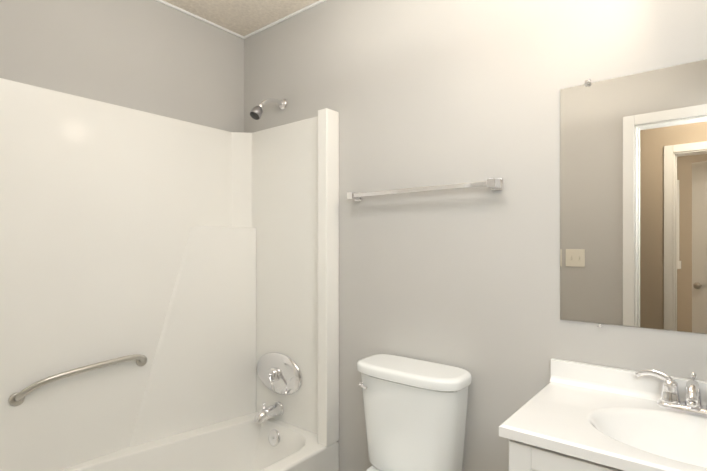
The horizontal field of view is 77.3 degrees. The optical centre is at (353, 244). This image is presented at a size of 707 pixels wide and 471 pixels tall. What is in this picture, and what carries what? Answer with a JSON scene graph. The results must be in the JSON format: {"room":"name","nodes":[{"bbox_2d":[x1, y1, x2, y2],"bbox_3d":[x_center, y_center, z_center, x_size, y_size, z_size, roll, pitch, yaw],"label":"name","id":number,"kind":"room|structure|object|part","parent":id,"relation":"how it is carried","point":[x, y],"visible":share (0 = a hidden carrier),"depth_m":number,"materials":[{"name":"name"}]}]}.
{"room":"bathroom","nodes":[
{"label":"bathroom","id":0,"kind":"room"},
{"bbox_2d":[0,0,243,131],"bbox_3d":[-1.218,0.050,1.934,0.120,2.500,1.710,0,0,39],"label":"wall","id":1,"kind":"structure","parent":0,"point":[155,57],"depth_m":2.06,"materials":[{"name":"paint"}]},
{"bbox_2d":[163,0,318,35],"bbox_3d":[-0.065,-1.250,1.078,2.990,0.100,1.830,0,0,39],"label":"ceiling","id":2,"kind":"structure","parent":0,"point":[243,17],"depth_m":2.26,"materials":[{"name":"beige paint"}]},
{"bbox_2d":[156,0,326,38],"bbox_3d":[-0.068,-1.194,1.074,2.750,0.012,1.600,0,0,39],"label":"crown molding","id":3,"kind":"structure","parent":2,"relation":"attached to","point":[254,32],"depth_m":2.32,"materials":[{"name":"white paint"}]},
{"bbox_2d":[244,0,706,470],"bbox_3d":[0.473,0.050,1.743,2.990,2.500,0.120,0,0,39],"label":"wall","id":4,"kind":"structure","parent":0,"point":[419,93],"depth_m":1.70,"materials":[{"name":"paint"}]},
{"bbox_2d":[347,178,502,201],"bbox_3d":[0.255,-0.220,1.799,0.692,0.042,0.066,0,0,39],"label":"towel rail","id":5,"kind":"object","parent":4,"relation":"attached to","point":[494,184],"visible":1,"depth_m":1.72,"materials":[{"name":"silver metal"}]},
{"bbox_2d":[560,59,706,333],"bbox_3d":[0.980,-0.135,1.248,0.739,0.794,0.012,0,0,39],"label":"mirror","id":6,"kind":"object","parent":4,"relation":"attached to","point":[633,200],"visible":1,"depth_m":1.34,"materials":[{"name":"clear glass"}]},
{"bbox_3d":[-1.122,1.350,-0.825,6.700,0.100,6.120,0,0,39],"label":"floor","id":7,"kind":"structure","parent":0,"visible":0},
{"bbox_2d":[0,78,338,470],"bbox_3d":[-0.852,0.262,1.709,0.728,2.075,1.597,0,0,39],"label":"shower","id":8,"kind":"object","parent":7,"relation":"on","point":[169,294],"visible":1,"depth_m":2.07,"materials":[{"name":"plastic"}]},
{"bbox_2d":[254,401,283,423],"bbox_3d":[-0.441,0.858,2.275,0.072,0.097,0.158,0,0,39],"label":"faucet","id":9,"kind":"object","parent":8,"relation":"in","point":[276,410],"depth_m":2.27,"materials":[{"name":"silver metal"}]},
{"bbox_3d":[-0.408,0.992,2.268,0.082,0.079,0.029,0,0,39],"label":"overflow plate","id":10,"kind":"part","parent":8,"relation":"part of","materials":[{"name":"silver metal"}]},
{"bbox_3d":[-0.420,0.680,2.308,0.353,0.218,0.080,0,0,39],"label":"valve trim","id":11,"kind":"part","parent":8,"relation":"part of","materials":[{"name":"silver metal"}]},
{"bbox_2d":[357,354,471,470],"bbox_3d":[0.069,0.886,1.533,0.462,0.828,0.695,0,0,39],"label":"toilet","id":12,"kind":"object","parent":7,"relation":"on","point":[415,412],"visible":1,"depth_m":1.63,"materials":[{"name":"white ceramic"}]},
{"bbox_2d":[499,358,706,470],"bbox_3d":[0.814,0.827,1.066,0.762,0.947,0.499,0,0,39],"label":"bathroom vanity","id":13,"kind":"object","parent":7,"relation":"on","point":[574,416],"visible":1,"depth_m":1.18,"materials":[{"name":"stone"}]},
{"bbox_2d":[635,369,706,416],"bbox_3d":[0.898,0.404,1.169,0.275,0.102,0.154,0,0,39],"label":"faucet","id":14,"kind":"object","parent":13,"relation":"on","point":[669,404],"depth_m":1.22,"materials":[{"name":"silver metal"}]}
]}

